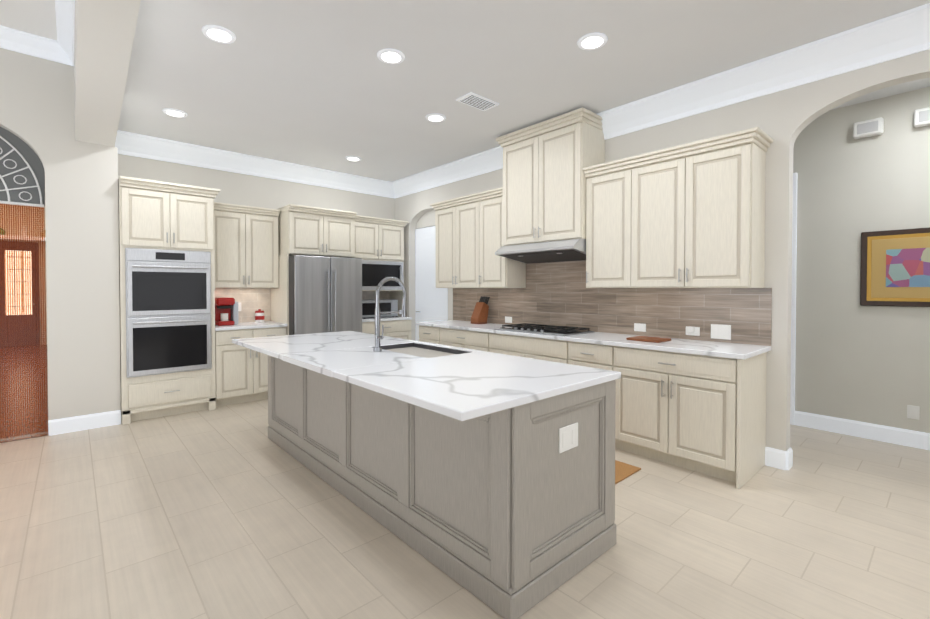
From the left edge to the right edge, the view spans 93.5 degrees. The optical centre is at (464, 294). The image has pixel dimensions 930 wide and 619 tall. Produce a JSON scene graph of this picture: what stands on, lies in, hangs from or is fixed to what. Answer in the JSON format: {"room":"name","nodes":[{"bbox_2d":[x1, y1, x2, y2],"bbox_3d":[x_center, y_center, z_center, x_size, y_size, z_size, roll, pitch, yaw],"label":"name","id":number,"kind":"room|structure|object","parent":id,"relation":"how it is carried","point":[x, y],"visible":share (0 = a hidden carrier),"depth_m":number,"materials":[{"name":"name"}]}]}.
{"room":"kitchen","nodes":[
{"label":"kitchen","id":0,"kind":"room"},
{"bbox_2d":[0,204,46,344],"bbox_3d":[-10.819,-0.594,9.881,3.150,3.630,0.470,-1,1,-42],"label":"wall","id":1,"kind":"structure","parent":0,"point":[44,300],"depth_m":10.28,"materials":[{"name":"beige"}]},
{"bbox_2d":[1,227,45,236],"bbox_3d":[-10.437,-1.489,10.125,1.206,0.250,0.192,-1,1,-42],"label":"ledge shelf","id":2,"kind":"object","parent":1,"relation":"attached to","point":[26,233],"visible":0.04,"depth_m":10.40,"materials":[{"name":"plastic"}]},
{"bbox_2d":[0,0,57,40],"bbox_3d":[-5.449,-2.287,1.594,6.000,0.001,20.100,-1,1,-42],"label":"ceiling","id":3,"kind":"structure","parent":0,"point":[36,17],"depth_m":3.64,"materials":[{"name":"white paint"}]},
{"bbox_2d":[74,0,140,146],"bbox_3d":[-1.191,-1.861,1.581,0.310,0.850,8.380,-1,1,-42],"label":"beam","id":4,"kind":"structure","parent":3,"relation":"attached to","point":[104,32],"depth_m":2.77,"materials":[{"name":"white paint"}]},
{"bbox_2d":[0,48,78,419],"bbox_3d":[-5.997,-0.481,2.231,6.000,3.630,0.140,-1,1,-42],"label":"wall","id":5,"kind":"structure","parent":0,"point":[37,112],"depth_m":4.09,"materials":[{"name":"white paint"}]},
{"bbox_2d":[0,241,39,346],"bbox_3d":[-10.471,-0.019,10.266,0.680,2.470,0.130,-1,1,-42],"label":"front door","id":6,"kind":"structure","parent":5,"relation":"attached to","point":[29,312],"depth_m":10.28,"materials":[{"name":"brown wood"}]},
{"bbox_2d":[0,127,44,206],"bbox_3d":[-4.394,-1.226,3.698,1.210,0.824,0.044,-1,1,-42],"label":"arched window","id":7,"kind":"structure","parent":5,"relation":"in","point":[22,177],"depth_m":4.00,"materials":[{"name":"grey"}]},
{"bbox_2d":[0,204,46,438],"bbox_3d":[-4.388,0.232,3.713,1.200,2.120,0.001,-1,1,-42],"label":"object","id":8,"kind":"object","parent":7,"relation":"hanging from","point":[39,289],"visible":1,"depth_m":4.01,"materials":[{"name":"brown wood"}]},
{"bbox_2d":[0,25,55,61],"bbox_3d":[-5.958,-2.219,2.072,5.880,0.150,0.110,-1,1,-42],"label":"crown molding","id":9,"kind":"structure","parent":5,"relation":"attached to","point":[10,39],"depth_m":3.91,"materials":[{"name":"white wood"}]},
{"bbox_2d":[52,0,73,65],"bbox_3d":[-0.151,-2.190,0.104,0.110,0.150,10.800,-1,1,-42],"label":"crown molding","id":10,"kind":"structure","parent":5,"relation":"attached to","point":[64,46],"depth_m":3.74,"materials":[{"name":"white wood"}]},
{"bbox_2d":[48,410,120,435],"bbox_3d":[-3.672,1.235,4.240,0.530,0.140,0.016,-1,1,-42],"label":"baseboard","id":11,"kind":"structure","parent":5,"relation":"attached to","point":[91,421],"depth_m":4.22,"materials":[{"name":"white wood"}]},
{"bbox_2d":[118,154,394,302],"bbox_3d":[-2.517,-0.258,6.127,3.780,3.070,0.120,-1,1,-42],"label":"wall","id":12,"kind":"structure","parent":0,"point":[248,190],"depth_m":5.79,"materials":[{"name":"paint"}]},
{"bbox_2d":[214,202,279,287],"bbox_3d":[-2.807,-0.590,5.508,0.803,1.008,0.400,-1,1,-42],"label":"upper cabinet","id":13,"kind":"object","parent":12,"relation":"attached to","point":[246,251],"visible":0.88,"depth_m":5.40,"materials":[{"name":"beige wood"}]},
{"bbox_2d":[115,130,391,195],"bbox_3d":[-2.542,-1.685,5.887,3.510,0.210,0.170,-1,1,-42],"label":"crown molding","id":14,"kind":"structure","parent":12,"relation":"attached to","point":[132,144],"depth_m":5.59,"materials":[{"name":"white"}]},
{"bbox_2d":[270,204,356,334],"bbox_3d":[-2.059,0.069,6.008,0.959,2.420,0.670,-1,1,-42],"label":"upper cabinet","id":15,"kind":"object","parent":12,"relation":"attached to","point":[310,231],"visible":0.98,"depth_m":5.69,"materials":[{"name":"beige wood"}]},
{"bbox_2d":[416,210,435,228],"bbox_3d":[-0.521,-0.268,6.804,0.086,3.070,1.779,-1,1,-42],"label":"wall","id":16,"kind":"structure","parent":0,"point":[426,219],"depth_m":6.80,"materials":[{"name":"paint"}]},
{"bbox_2d":[415,226,446,340],"bbox_3d":[-0.482,0.106,6.696,0.099,2.315,1.000,-1,1,-42],"label":"pantry door","id":17,"kind":"structure","parent":16,"relation":"in","point":[431,301],"depth_m":6.82,"materials":[{"name":"white"}]},
{"bbox_2d":[0,345,929,618],"bbox_3d":[-2.473,1.302,4.320,14.000,0.005,20.100,-1,1,-42],"label":"floor","id":18,"kind":"structure","parent":0,"point":[233,511],"depth_m":2.39,"materials":[{"name":"tile"}]},
{"bbox_2d":[75,140,120,415],"bbox_3d":[-3.793,-0.090,4.512,0.320,2.781,0.580,-1,1,-42],"label":"wall","id":19,"kind":"structure","parent":18,"relation":"on","point":[97,261],"depth_m":4.29,"materials":[{"name":"white paint"}]},
{"bbox_2d":[118,176,219,424],"bbox_3d":[-3.285,0.058,4.858,0.885,2.475,0.742,-1,1,-42],"label":"tall cabinet","id":20,"kind":"object","parent":18,"relation":"on","point":[167,295],"visible":0.98,"depth_m":4.59,"materials":[{"name":"beige wood"}]},
{"bbox_2d":[215,288,286,406],"bbox_3d":[-2.721,0.602,5.430,0.803,1.370,0.656,-1,1,-42],"label":"base cabinet","id":21,"kind":"object","parent":18,"relation":"on","point":[241,374],"visible":0.58,"depth_m":5.21,"materials":[{"name":"beige wood"}]},
{"bbox_2d":[215,297,237,325],"bbox_3d":[-2.923,0.197,5.347,0.260,0.330,0.300,-1,1,-42],"label":"coffee maker","id":22,"kind":"object","parent":21,"relation":"on","point":[226,310],"visible":0.83,"depth_m":5.28,"materials":[{"name":"red plastic"}]},
{"bbox_2d":[255,309,264,322],"bbox_3d":[-2.646,0.271,5.638,0.114,0.175,0.116,-1,1,-42],"label":"canister","id":23,"kind":"object","parent":21,"relation":"on","point":[259,316],"visible":1,"depth_m":5.59,"materials":[{"name":"ceramic"}]},
{"bbox_2d":[289,255,361,334],"bbox_3d":[-1.980,0.392,5.925,0.915,1.775,0.866,-1,1,-42],"label":"fridge","id":24,"kind":"object","parent":18,"relation":"on","point":[325,294],"visible":0.4,"depth_m":5.57,"materials":[{"name":"grey metal"}]},
{"bbox_2d":[354,215,411,339],"bbox_3d":[-1.340,0.059,6.663,0.980,2.420,0.656,-1,1,-42],"label":"tall cabinet","id":25,"kind":"object","parent":18,"relation":"on","point":[379,246],"visible":0.5,"depth_m":6.59,"materials":[{"name":"beige wood"}]},
{"bbox_2d":[416,324,435,343],"bbox_3d":[-0.210,0.837,5.745,0.634,0.890,0.515,-1,1,-42],"label":"base cabinet","id":26,"kind":"object","parent":18,"relation":"on","point":[428,335],"depth_m":5.57,"materials":[{"name":"beige wood"}]},
{"bbox_2d":[268,357,615,618],"bbox_3d":[-0.496,0.875,3.160,0.840,0.890,2.981,-1,1,-42],"label":"kitchen island","id":27,"kind":"object","parent":18,"relation":"on","point":[487,478],"depth_m":2.13,"materials":[{"name":"grey wood"}]},
{"bbox_2d":[232,331,620,420],"bbox_3d":[-0.604,0.414,3.072,1.130,0.035,3.036,-1,1,-42],"label":"island countertop","id":28,"kind":"structure","parent":27,"relation":"on","point":[478,383],"depth_m":2.30,"materials":[{"name":"white stone"}]},
{"bbox_2d":[372,293,406,352],"bbox_3d":[-0.520,0.196,3.134,0.273,0.400,0.110,-1,1,-42],"label":"faucet","id":29,"kind":"object","parent":28,"relation":"on","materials":[{"name":"silver metal"}]},
{"bbox_2d":[384,341,471,356],"bbox_3d":[-0.334,0.512,3.191,0.410,0.226,0.740,-1,1,-42],"label":"sink","id":30,"kind":"object","parent":28,"relation":"in","point":[409,346],"depth_m":3.35,"materials":[{"name":"silver metal"}]},
{"bbox_2d":[436,328,479,349],"bbox_3d":[0.203,0.844,5.286,0.634,0.890,0.981,-1,1,-42],"label":"base cabinet","id":31,"kind":"object","parent":18,"relation":"on","point":[444,336],"depth_m":5.13,"materials":[{"name":"beige wood"}]},
{"bbox_2d":[480,332,559,362],"bbox_3d":[0.827,0.854,4.590,0.634,0.890,1.151,-1,1,-42],"label":"base cabinet","id":32,"kind":"object","parent":18,"relation":"on","point":[521,346],"depth_m":4.40,"materials":[{"name":"beige wood"}]},
{"bbox_2d":[560,340,603,368],"bbox_3d":[1.318,0.863,4.044,0.634,0.890,0.581,-1,1,-42],"label":"base cabinet","id":33,"kind":"object","parent":18,"relation":"on","point":[587,355],"depth_m":3.88,"materials":[{"name":"beige wood"}]},
{"bbox_2d":[615,460,640,483],"bbox_3d":[0.737,1.311,3.440,0.700,0.012,1.000,-1,1,-42],"label":"mat","id":34,"kind":"object","parent":18,"relation":"on","point":[623,471],"visible":0.21,"depth_m":3.26,"materials":[{"name":"fabric"}]},
{"bbox_2d":[604,344,766,488],"bbox_3d":[1.761,0.870,3.551,0.634,0.890,1.006,-1,1,-42],"label":"base cabinet","id":35,"kind":"object","parent":18,"relation":"on","point":[691,395],"depth_m":3.24,"materials":[{"name":"beige wood"}]},
{"bbox_2d":[416,320,770,359],"bbox_3d":[0.852,0.393,4.544,0.650,0.035,3.770,-1,1,-42],"label":"countertop","id":36,"kind":"structure","parent":35,"relation":"on","point":[613,339],"depth_m":3.65,"materials":[{"name":"white stone"}]},
{"bbox_2d":[471,296,489,323],"bbox_3d":[0.200,0.189,5.515,0.225,0.342,0.138,-1,1,-42],"label":"knife block","id":37,"kind":"object","parent":36,"relation":"on","point":[480,313],"visible":1,"depth_m":5.47,"materials":[{"name":"brown wood"}]},
{"bbox_2d":[495,323,593,335],"bbox_3d":[0.807,0.353,4.564,0.510,0.042,0.900,-1,1,-42],"label":"cooktop","id":38,"kind":"object","parent":36,"relation":"in","point":[549,329],"visible":1,"depth_m":4.43,"materials":[{"name":"black metal"}]},
{"bbox_2d":[626,336,670,342],"bbox_3d":[1.565,0.377,3.727,0.240,0.019,0.280,-1,1,-42],"label":"cutting board","id":39,"kind":"object","parent":36,"relation":"on","point":[649,339],"visible":0.98,"depth_m":3.69,"materials":[{"name":"brown wood"}]},
{"bbox_2d":[118,0,929,181],"bbox_3d":[1.815,-1.762,4.027,7.950,0.002,14.000,-1,1,-42],"label":"ceiling","id":40,"kind":"structure","parent":0,"point":[316,84],"depth_m":3.33,"materials":[{"name":"paint"}]},
{"bbox_2d":[163,108,186,117],"bbox_3d":[-2.805,-1.758,4.232,0.199,0.013,0.199,1,1,42],"label":"recessed light","id":41,"kind":"object","parent":40,"relation":"in","point":[171,112],"depth_m":4.22,"materials":[{"name":"white plastic"}]},
{"bbox_2d":[202,25,235,43],"bbox_3d":[-1.643,-1.739,2.924,0.199,0.013,0.199,1,1,42],"label":"recessed light","id":42,"kind":"object","parent":40,"relation":"in","point":[219,34],"depth_m":2.91,"materials":[{"name":"white plastic"}]},
{"bbox_2d":[346,156,360,160],"bbox_3d":[-1.457,-1.780,5.719,0.199,0.013,0.199,0,1,24],"label":"recessed light","id":43,"kind":"object","parent":40,"relation":"in","point":[351,158],"depth_m":5.68,"materials":[{"name":"white plastic"}]},
{"bbox_2d":[377,49,404,63],"bbox_3d":[-0.541,-1.743,3.202,0.199,0.013,0.199,1,1,42],"label":"recessed light","id":44,"kind":"object","parent":40,"relation":"in","point":[390,56],"depth_m":3.18,"materials":[{"name":"white plastic"}]},
{"bbox_2d":[426,113,445,121],"bbox_3d":[-0.291,-1.760,4.353,0.199,0.013,0.199,1,1,39],"label":"recessed light","id":45,"kind":"object","parent":40,"relation":"in","point":[434,117],"depth_m":4.33,"materials":[{"name":"white plastic"}]},
{"bbox_2d":[456,92,498,110],"bbox_3d":[0.117,-1.754,3.980,0.360,0.014,0.200,-1,1,-42],"label":"ceiling vent","id":46,"kind":"object","parent":40,"relation":"in","point":[476,101],"visible":1,"depth_m":3.96,"materials":[{"name":"white metal"}]},
{"bbox_2d":[577,33,607,49],"bbox_3d":[0.876,-1.740,3.009,0.199,0.013,0.199,0,1,24],"label":"recessed light","id":47,"kind":"object","parent":40,"relation":"in","point":[590,41],"depth_m":2.99,"materials":[{"name":"white plastic"}]},
{"bbox_2d":[395,49,929,450],"bbox_3d":[2.687,-0.213,3.072,0.120,3.070,11.380,-1,1,-42],"label":"wall","id":48,"kind":"structure","parent":0,"point":[782,119],"depth_m":3.34,"materials":[{"name":"paint"}]},
{"bbox_2d":[434,199,473,287],"bbox_3d":[0.032,-0.628,5.666,0.350,1.077,0.924,-1,1,-42],"label":"upper cabinet","id":49,"kind":"object","parent":48,"relation":"attached to","point":[468,236],"depth_m":5.58,"materials":[{"name":"beige wood"}]},
{"bbox_2d":[474,191,525,287],"bbox_3d":[0.426,-0.621,5.228,0.350,1.077,0.495,-1,1,-42],"label":"upper cabinet","id":50,"kind":"object","parent":48,"relation":"attached to","point":[491,270],"depth_m":5.11,"materials":[{"name":"beige wood"}]},
{"bbox_2d":[496,107,604,245],"bbox_3d":[0.888,-1.141,4.615,0.470,1.200,1.120,-1,1,-42],"label":"upper cabinet","id":51,"kind":"object","parent":48,"relation":"attached to","point":[546,162],"visible":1,"depth_m":4.38,"materials":[{"name":"beige wood"}]},
{"bbox_2d":[495,239,585,263],"bbox_3d":[0.862,-0.450,4.601,0.518,0.178,1.012,-1,1,-42],"label":"range hood","id":52,"kind":"object","parent":51,"relation":"attached to","point":[561,251],"visible":0.96,"depth_m":4.47,"materials":[{"name":"silver metal"}]},
{"bbox_2d":[584,163,622,287],"bbox_3d":[1.449,-0.604,4.089,0.350,1.077,0.519,-1,1,-42],"label":"upper cabinet","id":53,"kind":"object","parent":48,"relation":"attached to","point":[604,189],"depth_m":4.01,"materials":[{"name":"beige wood"}]},
{"bbox_2d":[384,3,929,197],"bbox_3d":[2.579,-1.642,2.954,0.170,0.210,11.380,-1,1,-42],"label":"crown molding","id":54,"kind":"structure","parent":48,"relation":"attached to","point":[901,34],"depth_m":3.35,"materials":[{"name":"white wood"}]},
{"bbox_2d":[623,135,766,287],"bbox_3d":[1.865,-0.597,3.625,0.350,1.077,0.970,-1,1,-42],"label":"upper cabinet","id":55,"kind":"object","parent":48,"relation":"attached to","point":[690,215],"depth_m":3.42,"materials":[{"name":"beige wood"}]},
{"bbox_2d":[793,87,929,432],"bbox_3d":[2.853,-0.241,4.982,0.120,3.070,14.000,-1,1,-42],"label":"wall","id":56,"kind":"structure","parent":0,"point":[855,360],"depth_m":4.02,"materials":[{"name":"paint"}]},
{"bbox_2d":[790,173,796,424],"bbox_3d":[2.971,0.038,4.709,0.069,2.520,0.950,-1,1,-42],"label":"hall door","id":57,"kind":"structure","parent":56,"relation":"in","point":[794,253],"depth_m":4.38,"materials":[{"name":"white"}]},
{"bbox_2d":[794,411,929,449],"bbox_3d":[2.803,1.224,4.958,0.016,0.140,14.000,-1,1,-42],"label":"baseboard","id":58,"kind":"structure","parent":56,"relation":"attached to","point":[905,437],"depth_m":4.00,"materials":[{"name":"white wood"}]},
{"bbox_2d":[853,117,883,138],"bbox_3d":[3.634,-1.501,3.944,0.074,0.140,0.200,-1,1,-42],"label":"speaker","id":59,"kind":"object","parent":56,"relation":"attached to","point":[869,128],"depth_m":3.92,"materials":[{"name":"white plastic"}]},
{"bbox_2d":[860,228,929,306],"bbox_3d":[3.893,-0.232,3.698,0.042,0.670,0.820,-1,1,-42],"label":"framed art","id":60,"kind":"object","parent":56,"relation":"attached to","point":[895,268],"visible":0.96,"depth_m":3.82,"materials":[{"name":"multicoloured paper"}]},
{"bbox_2d":[907,405,919,419],"bbox_3d":[3.866,1.011,3.773,0.009,0.115,0.075,-1,1,-42],"label":"outlet","id":61,"kind":"object","parent":56,"relation":"attached to","point":[913,412],"depth_m":3.77,"materials":[{"name":"white plastic"}]},
{"bbox_2d":[914,107,929,127],"bbox_3d":[3.895,-1.497,3.654,0.074,0.140,0.200,-1,1,-42],"label":"speaker","id":62,"kind":"object","parent":56,"relation":"attached to","point":[921,117],"depth_m":3.67,"materials":[{"name":"white plastic"}]}
]}

